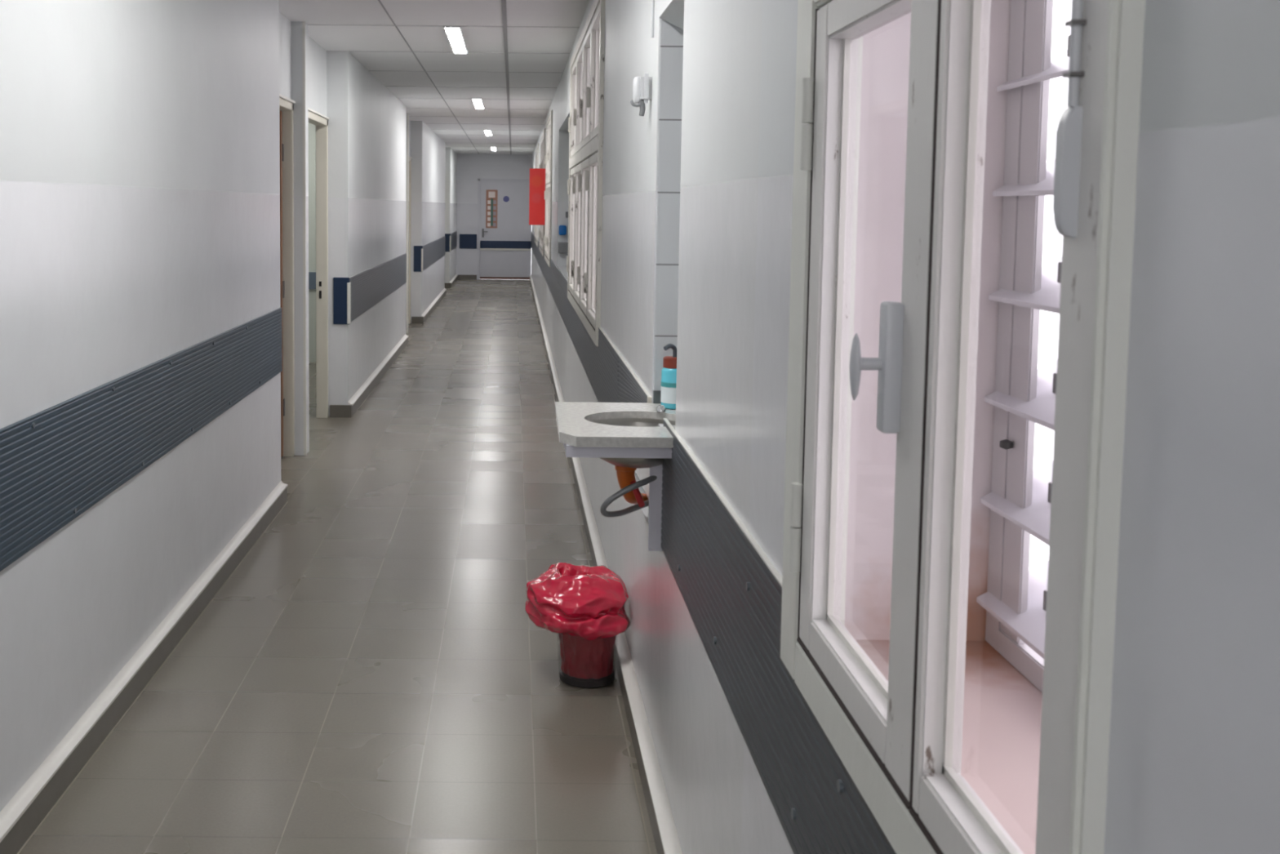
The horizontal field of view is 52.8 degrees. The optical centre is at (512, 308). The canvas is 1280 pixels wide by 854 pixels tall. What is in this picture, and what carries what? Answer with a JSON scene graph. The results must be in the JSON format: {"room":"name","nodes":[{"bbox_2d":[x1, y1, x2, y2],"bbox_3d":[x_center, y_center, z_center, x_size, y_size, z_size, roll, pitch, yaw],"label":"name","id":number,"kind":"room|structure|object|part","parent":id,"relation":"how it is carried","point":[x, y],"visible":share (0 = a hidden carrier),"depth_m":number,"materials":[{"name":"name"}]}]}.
{"room":"hospital interior","nodes":[
{"label":"hospital interior","id":0,"kind":"room"},
{"bbox_2d":[0,0,457,811],"bbox_3d":[-1.265,-0.676,11.032,0.223,2.563,30.500,1,5,0],"label":"wall","id":1,"kind":"structure","parent":0,"point":[140,140],"depth_m":4.18,"materials":[{"name":"paint"}]},
{"bbox_2d":[0,307,282,571],"bbox_3d":[-1.160,0.575,1.138,0.012,0.320,10.575,1,5,0],"label":"guard","id":2,"kind":"object","parent":1,"relation":"attached to","point":[58,461],"visible":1,"depth_m":3.72,"materials":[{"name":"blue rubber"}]},
{"bbox_2d":[0,480,288,842],"bbox_3d":[-1.156,1.302,1.199,0.034,0.029,10.580,1,5,0],"label":"trim","id":3,"kind":"structure","parent":1,"relation":"attached to","point":[20,802],"depth_m":3.73,"materials":[{"name":"white paint"}]},
{"bbox_2d":[279,93,295,457],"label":"door","id":4,"kind":"structure","parent":1,"relation":"in","point":[286,118],"depth_m":7.54,"materials":[{"name":"beige paint"}]},
{"bbox_2d":[308,107,329,417],"bbox_3d":[-1.327,-0.232,8.359,0.091,2.102,1.260,1,5,0],"label":"door","id":5,"kind":"structure","parent":1,"relation":"in","point":[320,121],"depth_m":8.94,"materials":[{"name":"beige paint"}]},
{"bbox_3d":[-1.343,-0.133,8.953,0.016,0.120,0.007,1,5,0],"label":"strike plate","id":6,"kind":"part","parent":5,"relation":"part of","materials":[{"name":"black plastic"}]},
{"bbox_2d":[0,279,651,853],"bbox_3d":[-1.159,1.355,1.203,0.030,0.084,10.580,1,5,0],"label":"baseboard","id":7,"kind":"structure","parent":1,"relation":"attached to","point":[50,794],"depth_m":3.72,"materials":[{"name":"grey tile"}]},
{"bbox_2d":[302,21,408,455],"bbox_3d":[-1.224,-0.997,15.052,0.016,2.563,15.018,1,5,0],"label":"trim","id":8,"kind":"structure","parent":1,"relation":"attached to","point":[303,22],"depth_m":7.59,"materials":[{"name":"white paint"}]},
{"bbox_2d":[333,253,406,324],"bbox_3d":[-1.202,-0.249,11.430,0.116,0.330,4.856,1,5,0],"label":"guard","id":9,"kind":"object","parent":1,"relation":"attached to","point":[354,295],"visible":1,"depth_m":9.97,"materials":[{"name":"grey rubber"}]},
{"bbox_2d":[347,333,408,405],"bbox_3d":[-1.148,0.478,11.501,0.034,0.029,4.850,1,5,0],"label":"trim","id":10,"kind":"structure","parent":1,"relation":"attached to","point":[353,400],"depth_m":10.71,"materials":[{"name":"white paint"}]},
{"bbox_2d":[329,275,457,417],"bbox_3d":[-1.208,0.034,17.695,0.155,0.086,17.330,1,5,0],"label":"baseboard","id":11,"kind":"structure","parent":1,"relation":"attached to","point":[355,406],"depth_m":10.66,"materials":[{"name":"grey tile"}]},
{"bbox_2d":[408,156,412,324],"bbox_3d":[-1.321,-0.817,15.676,0.091,2.102,1.140,1,5,0],"label":"door","id":12,"kind":"structure","parent":1,"relation":"in","point":[410,157],"depth_m":16.20,"materials":[{"name":"beige paint"}]},
{"bbox_2d":[413,235,445,271],"bbox_3d":[-1.196,-0.857,19.020,0.116,0.330,5.526,1,5,0],"label":"guard","id":13,"kind":"object","parent":1,"relation":"attached to","point":[425,255],"visible":1,"depth_m":17.40,"materials":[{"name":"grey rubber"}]},
{"bbox_2d":[421,288,446,316],"bbox_3d":[-1.141,-0.129,19.091,0.035,0.030,5.520,1,5,0],"label":"trim","id":14,"kind":"structure","parent":1,"relation":"attached to","point":[442,291],"depth_m":18.43,"materials":[{"name":"white paint"}]},
{"bbox_2d":[444,231,457,251],"bbox_3d":[-1.191,-1.324,24.862,0.116,0.330,2.806,1,5,0],"label":"guard","id":15,"kind":"object","parent":1,"relation":"attached to","point":[451,239],"visible":0.92,"depth_m":23.78,"materials":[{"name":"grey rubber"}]},
{"bbox_3d":[-1.143,-1.326,24.895,0.008,0.320,2.740,1,5,0],"label":"ribbed panel","id":16,"kind":"part","parent":15,"relation":"part of","materials":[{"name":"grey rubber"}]},
{"bbox_2d":[449,274,457,283],"bbox_3d":[-1.137,-0.596,24.933,0.034,0.029,2.800,1,5,0],"label":"trim","id":17,"kind":"structure","parent":1,"relation":"attached to","point":[455,275],"depth_m":24.78,"materials":[{"name":"white paint"}]},
{"bbox_2d":[308,122,315,361],"bbox_3d":[-3.235,-0.787,12.179,3.715,2.563,0.100,1,5,0],"label":"wall","id":18,"kind":"structure","parent":0,"point":[312,128],"depth_m":12.13,"materials":[{"name":"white paint"}]},
{"bbox_2d":[308,271,315,288],"bbox_3d":[-3.240,-0.283,12.159,3.715,0.160,0.020,1,5,0],"label":"trim","id":19,"kind":"structure","parent":18,"relation":"attached to","point":[312,275],"depth_m":12.15,"materials":[{"name":"grey metal"}]},
{"bbox_2d":[18,279,657,853],"bbox_3d":[-2.407,0.646,11.189,5.600,0.120,30.800,1,5,0],"label":"floor","id":20,"kind":"structure","parent":0,"point":[374,675],"depth_m":4.14,"materials":[{"name":"tile"}]},
{"bbox_2d":[524,562,630,687],"bbox_3d":[0.213,1.000,4.067,0.333,0.360,0.356,-1,5,-21],"label":"waste bin","id":21,"kind":"object","parent":20,"relation":"on","point":[585,605],"visible":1,"depth_m":3.98,"materials":[{"name":"red plastic"}]},
{"bbox_2d":[279,0,589,154],"bbox_3d":[-2.205,-2.027,10.975,5.950,0.120,30.800,1,5,0],"label":"ceiling","id":22,"kind":"structure","parent":0,"point":[527,105],"depth_m":8.92,"materials":[{"name":"white paint"}]},
{"bbox_2d":[306,24,579,153],"bbox_3d":[-0.445,-1.939,10.805,1.688,0.013,29.684,1,5,0],"label":"trim","id":23,"kind":"structure","parent":22,"relation":"attached to","point":[307,24],"depth_m":10.16,"materials":[{"name":"grey metal"}]},
{"bbox_2d":[377,0,511,154],"bbox_3d":[-0.362,-1.946,10.930,0.667,0.016,30.500,1,5,0],"label":"trim","id":24,"kind":"structure","parent":22,"relation":"attached to","point":[503,2],"depth_m":9.07,"materials":[{"name":"grey metal"}]},
{"bbox_2d":[443,26,468,53],"bbox_3d":[-0.358,-1.720,8.214,0.104,0.012,1.262,1,5,0],"label":"recessed light","id":25,"kind":"object","parent":22,"relation":"in","point":[455,35],"visible":1,"depth_m":8.09,"materials":[{"name":"white plastic"}]},
{"bbox_2d":[471,97,484,109],"bbox_3d":[-0.354,-2.123,13.248,0.104,0.012,1.262,1,5,0],"label":"recessed light","id":26,"kind":"object","parent":22,"relation":"in","point":[477,103],"visible":1,"depth_m":13.11,"materials":[{"name":"white plastic"}]},
{"bbox_2d":[483,129,492,135],"bbox_3d":[-0.350,-2.542,18.482,0.104,0.012,1.262,1,5,0],"label":"recessed light","id":27,"kind":"object","parent":22,"relation":"in","point":[487,132],"visible":1,"depth_m":18.31,"materials":[{"name":"white plastic"}]},
{"bbox_2d":[490,146,497,151],"bbox_3d":[-0.345,-2.956,23.665,0.104,0.012,1.262,1,5,0],"label":"recessed light","id":28,"kind":"object","parent":22,"relation":"in","point":[493,148],"visible":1,"depth_m":23.52,"materials":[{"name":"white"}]},
{"bbox_2d":[456,153,532,279],"bbox_3d":[-0.371,-1.889,26.308,2.140,2.563,0.150,1,5,0],"label":"wall","id":29,"kind":"structure","parent":0,"point":[471,167],"depth_m":26.17,"materials":[{"name":"paint"}]},
{"bbox_2d":[457,275,476,279],"bbox_3d":[-0.923,-0.655,26.317,0.380,0.090,0.030,1,5,0],"label":"baseboard","id":30,"kind":"structure","parent":29,"relation":"attached to","point":[460,277],"depth_m":26.30,"materials":[{"name":"grey tile"}]},
{"bbox_2d":[459,234,476,248],"bbox_3d":[-0.909,-1.386,26.266,0.355,0.295,0.013,1,5,0],"label":"guard","id":31,"kind":"object","parent":29,"relation":"attached to","point":[466,241],"visible":1,"depth_m":26.26,"materials":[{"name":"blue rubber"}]},
{"bbox_2d":[477,178,531,279],"bbox_3d":[-0.159,-1.631,26.254,1.109,2.060,0.120,1,5,0],"label":"door","id":32,"kind":"structure","parent":29,"relation":"in","point":[504,251],"depth_m":26.27,"materials":[{"name":"grey paint"}]},
{"bbox_3d":[-0.565,-1.553,26.236,0.120,0.180,0.072,1,5,0],"label":"handle","id":33,"kind":"part","parent":32,"relation":"part of","materials":[{"name":"grey plastic"}]},
{"bbox_2d":[485,190,497,227],"bbox_3d":[-0.425,-2.047,26.229,0.234,0.780,0.006,1,5,0],"label":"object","id":34,"kind":"object","parent":32,"relation":"attached to","point":[491,195],"visible":1,"depth_m":26.23,"materials":[{"name":"white paper"}]},
{"bbox_3d":[-0.140,-1.222,26.288,1.045,0.040,0.020,1,5,0],"label":"trim","id":35,"kind":"part","parent":32,"relation":"part of","materials":[{"name":"white paint"}]},
{"bbox_2d":[502,195,509,202],"bbox_3d":[-0.126,-2.249,26.214,0.124,0.124,0.004,1,5,0],"label":"round sticker","id":36,"kind":"object","parent":32,"relation":"attached to","point":[506,198],"visible":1,"depth_m":26.21,"materials":[{"name":"blue plastic"}]},
{"bbox_2d":[531,0,1279,853],"bbox_3d":[0.537,-0.658,11.032,0.300,2.563,30.500,1,5,0],"label":"wall","id":37,"kind":"structure","parent":0,"point":[1193,766],"depth_m":0.78,"materials":[{"name":"paint"}]},
{"bbox_2d":[533,143,539,246],"bbox_3d":[0.555,-1.812,20.520,0.373,1.550,2.402,1,5,0],"label":"window","id":38,"kind":"structure","parent":37,"relation":"in","point":[537,150],"depth_m":20.12,"materials":[{"name":"paint"}]},
{"bbox_2d":[528,168,545,225],"bbox_3d":[0.296,-1.326,15.142,0.191,0.665,0.020,1,5,0],"label":"sign","id":39,"kind":"object","parent":37,"relation":"attached to","point":[537,175],"visible":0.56,"depth_m":15.13,"materials":[{"name":"red plastic"}]},
{"bbox_2d":[538,128,545,256],"bbox_3d":[0.551,-1.501,16.633,0.373,1.550,2.202,1,5,0],"label":"window","id":40,"kind":"structure","parent":37,"relation":"in","point":[541,232],"depth_m":16.27,"materials":[{"name":"paint"}]},
{"bbox_3d":[0.405,-1.982,17.267,0.038,0.571,0.678,1,5,0],"label":"sash","id":41,"kind":"part","parent":40,"relation":"part of","materials":[{"name":"paint"}]},
{"bbox_3d":[0.397,-1.179,16.647,0.038,0.783,0.678,1,5,0],"label":"sash","id":42,"kind":"part","parent":40,"relation":"part of","materials":[{"name":"paint"}]},
{"bbox_3d":[0.404,-1.927,16.587,0.038,0.571,0.678,1,5,0],"label":"sash","id":43,"kind":"part","parent":40,"relation":"part of","materials":[{"name":"paint"}]},
{"bbox_3d":[0.396,-1.125,15.967,0.038,0.783,0.678,1,5,0],"label":"sash","id":44,"kind":"part","parent":40,"relation":"part of","materials":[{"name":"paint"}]},
{"bbox_3d":[0.404,-1.873,15.907,0.038,0.571,0.678,1,5,0],"label":"sash","id":45,"kind":"part","parent":40,"relation":"part of","materials":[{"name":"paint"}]},
{"bbox_2d":[543,110,552,267],"bbox_3d":[0.549,-1.262,13.642,0.373,1.550,2.002,1,5,0],"label":"window","id":46,"kind":"structure","parent":37,"relation":"in","point":[548,152],"depth_m":13.32,"materials":[{"name":"paint"}]},
{"bbox_3d":[0.395,-0.989,14.270,0.038,0.783,0.612,1,5,0],"label":"sash","id":47,"kind":"part","parent":46,"relation":"part of","materials":[{"name":"paint"}]},
{"bbox_3d":[0.402,-1.737,14.211,0.038,0.571,0.612,1,5,0],"label":"sash","id":48,"kind":"part","parent":46,"relation":"part of","materials":[{"name":"paint"}]},
{"bbox_3d":[0.394,-0.940,13.657,0.038,0.783,0.612,1,5,0],"label":"sash","id":49,"kind":"part","parent":46,"relation":"part of","materials":[{"name":"paint"}]},
{"bbox_3d":[0.402,-1.688,13.597,0.038,0.571,0.612,1,5,0],"label":"sash","id":50,"kind":"part","parent":46,"relation":"part of","materials":[{"name":"paint"}]},
{"bbox_3d":[0.394,-0.891,13.043,0.038,0.783,0.612,1,5,0],"label":"sash","id":51,"kind":"part","parent":46,"relation":"part of","materials":[{"name":"paint"}]},
{"bbox_3d":[0.401,-1.639,12.983,0.038,0.571,0.612,1,5,0],"label":"sash","id":52,"kind":"part","parent":46,"relation":"part of","materials":[{"name":"paint"}]},
{"bbox_2d":[558,225,566,235],"bbox_3d":[0.427,-0.670,10.888,0.064,0.083,0.075,1,5,0],"label":"dispenser","id":53,"kind":"object","parent":37,"relation":"attached to","point":[562,228],"visible":1,"depth_m":10.85,"materials":[{"name":"plastic"}]},
{"bbox_2d":[557,242,568,253],"bbox_3d":[0.447,-0.521,10.892,0.116,0.090,0.098,1,5,0],"label":"wall shelf","id":54,"kind":"object","parent":37,"relation":"attached to","point":[562,247],"visible":0.56,"depth_m":10.84,"materials":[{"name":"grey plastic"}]},
{"bbox_2d":[566,0,605,346],"bbox_3d":[0.544,-0.725,6.939,0.373,1.550,2.952,1,5,0],"label":"window","id":55,"kind":"structure","parent":37,"relation":"in","point":[585,120],"depth_m":6.41,"materials":[{"name":"paint"}]},
{"bbox_3d":[0.390,-0.487,7.999,0.038,0.783,0.695,1,5,0],"label":"sash","id":56,"kind":"part","parent":55,"relation":"part of","materials":[{"name":"paint"}]},
{"bbox_3d":[0.397,-1.236,7.939,0.038,0.571,0.695,1,5,0],"label":"sash","id":57,"kind":"part","parent":55,"relation":"part of","materials":[{"name":"paint"}]},
{"bbox_3d":[0.389,-0.431,7.302,0.038,0.783,0.695,1,5,0],"label":"sash","id":58,"kind":"part","parent":55,"relation":"part of","materials":[{"name":"paint"}]},
{"bbox_3d":[0.397,-1.180,7.242,0.038,0.571,0.695,1,5,0],"label":"sash","id":59,"kind":"part","parent":55,"relation":"part of","materials":[{"name":"paint"}]},
{"bbox_3d":[0.398,-0.431,7.302,0.003,0.705,0.593,1,5,0],"label":"pane","id":60,"kind":"part","parent":55,"relation":"part of","materials":[{"name":"clear glass"}]},
{"bbox_3d":[0.406,-1.180,7.242,0.003,0.493,0.593,1,5,0],"label":"pane","id":61,"kind":"part","parent":55,"relation":"part of","materials":[{"name":"clear glass"}]},
{"bbox_3d":[0.389,-0.376,6.605,0.038,0.783,0.695,1,5,0],"label":"sash","id":62,"kind":"part","parent":55,"relation":"part of","materials":[{"name":"paint"}]},
{"bbox_3d":[0.396,-1.124,6.545,0.038,0.571,0.695,1,5,0],"label":"sash","id":63,"kind":"part","parent":55,"relation":"part of","materials":[{"name":"paint"}]},
{"bbox_3d":[0.398,-0.375,6.605,0.003,0.705,0.593,1,5,0],"label":"pane","id":64,"kind":"part","parent":55,"relation":"part of","materials":[{"name":"clear glass"}]},
{"bbox_3d":[0.405,-1.124,6.545,0.003,0.493,0.593,1,5,0],"label":"pane","id":65,"kind":"part","parent":55,"relation":"part of","materials":[{"name":"clear glass"}]},
{"bbox_3d":[0.388,-0.320,5.908,0.038,0.783,0.695,1,5,0],"label":"sash","id":66,"kind":"part","parent":55,"relation":"part of","materials":[{"name":"paint"}]},
{"bbox_3d":[0.396,-1.068,5.848,0.038,0.571,0.695,1,5,0],"label":"sash","id":67,"kind":"part","parent":55,"relation":"part of","materials":[{"name":"paint"}]},
{"bbox_3d":[0.397,-0.320,5.908,0.003,0.705,0.593,1,5,0],"label":"pane","id":68,"kind":"part","parent":55,"relation":"part of","materials":[{"name":"clear glass"}]},
{"bbox_3d":[0.405,-1.068,5.848,0.003,0.493,0.593,1,5,0],"label":"pane","id":69,"kind":"part","parent":55,"relation":"part of","materials":[{"name":"clear glass"}]},
{"bbox_2d":[531,231,651,402],"bbox_3d":[0.380,-0.511,14.872,0.011,0.324,22.858,1,5,0],"label":"guard","id":70,"kind":"object","parent":37,"relation":"attached to","point":[611,380],"visible":0.62,"depth_m":5.58,"materials":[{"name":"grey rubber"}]},
{"bbox_2d":[529,275,682,853],"bbox_3d":[0.359,0.576,11.131,0.030,0.084,30.500,1,5,0],"label":"baseboard","id":71,"kind":"structure","parent":37,"relation":"attached to","point":[660,850],"depth_m":3.69,"materials":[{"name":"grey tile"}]},
{"bbox_2d":[555,390,675,551],"bbox_3d":[0.357,0.375,3.299,0.495,0.437,0.708,1,5,0],"label":"basin","id":72,"kind":"object","parent":37,"relation":"attached to","point":[627,436],"visible":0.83,"depth_m":3.15,"materials":[{"name":"white ceramic"}]},
{"bbox_2d":[555,401,675,448],"bbox_3d":[0.354,0.286,3.200,0.487,0.024,0.525,1,5,0],"label":"countertop","id":73,"kind":"structure","parent":72,"relation":"on","point":[575,428],"depth_m":3.07,"materials":[{"name":"grey stone"}]},
{"bbox_3d":[0.315,0.346,3.203,0.280,0.097,0.246,1,5,0],"label":"bowl","id":74,"kind":"part","parent":72,"relation":"part of","materials":[{"name":"metal"}]},
{"bbox_2d":[660,343,676,408],"bbox_3d":[0.426,0.175,3.369,0.070,0.170,0.070,1,5,0],"label":"soap bottle","id":75,"kind":"object","parent":72,"relation":"on","point":[668,371],"visible":0.75,"depth_m":3.34,"materials":[{"name":"teal plastic"}]},
{"bbox_2d":[630,73,652,116],"bbox_3d":[0.357,-0.594,3.561,0.059,0.116,0.055,1,5,0],"label":"wall fitting","id":76,"kind":"object","parent":37,"relation":"attached to","point":[642,86],"visible":1,"depth_m":3.55,"materials":[{"name":"white plastic"}]},
{"bbox_2d":[650,0,654,38],"bbox_3d":[0.386,-1.041,3.488,0.008,0.597,0.008,1,5,0],"label":"cable conduit","id":77,"kind":"object","parent":37,"relation":"attached to","point":[652,1],"visible":1,"depth_m":3.50,"materials":[{"name":"white plastic"}]},
{"bbox_2d":[653,390,661,403],"bbox_3d":[0.492,0.257,3.213,0.226,0.035,0.485,1,5,0],"label":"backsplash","id":78,"kind":"structure","parent":37,"relation":"attached to","point":[656,393],"depth_m":3.44,"materials":[{"name":"grey tile"}]},
{"bbox_2d":[653,18,683,390],"bbox_3d":[0.506,-0.264,3.169,0.238,1.090,0.504,1,5,0],"label":"backsplash","id":79,"kind":"structure","parent":37,"relation":"attached to","point":[671,60],"depth_m":3.41,"materials":[{"name":"white tile"}]},
{"bbox_2d":[658,0,684,29],"bbox_3d":[0.504,-0.722,3.132,0.236,0.180,0.492,1,5,0],"label":"trim","id":80,"kind":"structure","parent":37,"relation":"attached to","point":[672,11],"depth_m":3.25,"materials":[{"name":"paint"}]},
{"bbox_2d":[661,417,896,853],"bbox_3d":[0.367,0.719,-0.494,0.012,0.323,7.300,1,5,0],"label":"guard","id":81,"kind":"object","parent":37,"relation":"attached to","point":[730,588],"visible":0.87,"depth_m":1.93,"materials":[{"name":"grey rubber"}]},
{"bbox_2d":[780,0,1145,853],"bbox_3d":[0.524,-0.267,1.210,0.403,1.550,0.887,1,5,0],"label":"window","id":82,"kind":"structure","parent":37,"relation":"in","point":[963,689],"depth_m":1.23,"materials":[{"name":"paint"}]},
{"bbox_3d":[0.325,0.055,1.211,0.010,0.064,0.022,1,5,0],"label":"knob","id":83,"kind":"part","parent":82,"relation":"part of","materials":[{"name":"grey metal"}]},
{"bbox_3d":[0.385,0.044,1.360,0.038,0.783,0.455,1,5,0],"label":"sash","id":84,"kind":"part","parent":82,"relation":"part of","materials":[{"name":"paint"}]},
{"bbox_3d":[0.357,0.055,1.211,0.018,0.124,0.024,1,5,0],"label":"handle","id":85,"kind":"part","parent":82,"relation":"part of","materials":[{"name":"grey metal"}]},
{"bbox_3d":[0.553,0.491,1.270,0.265,0.030,0.877,1,5,0],"label":"sill","id":86,"kind":"part","parent":82,"relation":"part of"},
{"bbox_3d":[0.384,0.075,0.969,0.038,0.783,0.321,1,5,0],"label":"sash","id":87,"kind":"part","parent":82,"relation":"part of","materials":[{"name":"paint"}]},
{"bbox_3d":[0.667,0.391,1.261,0.105,0.062,0.863,1,5,0],"label":"louvre blade","id":88,"kind":"part","parent":82,"relation":"part of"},
{"bbox_3d":[0.653,-0.281,1.208,0.035,1.520,0.873,1,5,0],"label":"louvre frame","id":89,"kind":"part","parent":82,"relation":"part of","materials":[{"name":"grey metal"}]},
{"bbox_3d":[0.668,0.258,1.250,0.105,0.062,0.863,1,5,0],"label":"louvre blade","id":90,"kind":"part","parent":82,"relation":"part of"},
{"bbox_3d":[0.669,0.125,1.240,0.105,0.062,0.863,1,5,0],"label":"louvre blade","id":91,"kind":"part","parent":82,"relation":"part of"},
{"bbox_3d":[0.672,-0.141,1.219,0.105,0.062,0.863,1,5,0],"label":"louvre blade","id":92,"kind":"part","parent":82,"relation":"part of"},
{"bbox_3d":[0.671,-0.008,1.229,0.105,0.062,0.863,1,5,0],"label":"louvre blade","id":93,"kind":"part","parent":82,"relation":"part of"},
{"bbox_3d":[0.673,-0.274,1.208,0.105,0.062,0.863,1,5,0],"label":"louvre blade","id":94,"kind":"part","parent":82,"relation":"part of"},
{"bbox_3d":[0.364,-0.197,0.825,0.007,0.132,0.007,1,5,0],"label":"bolt rod","id":95,"kind":"part","parent":82,"relation":"part of","materials":[{"name":"grey metal"}]}
]}

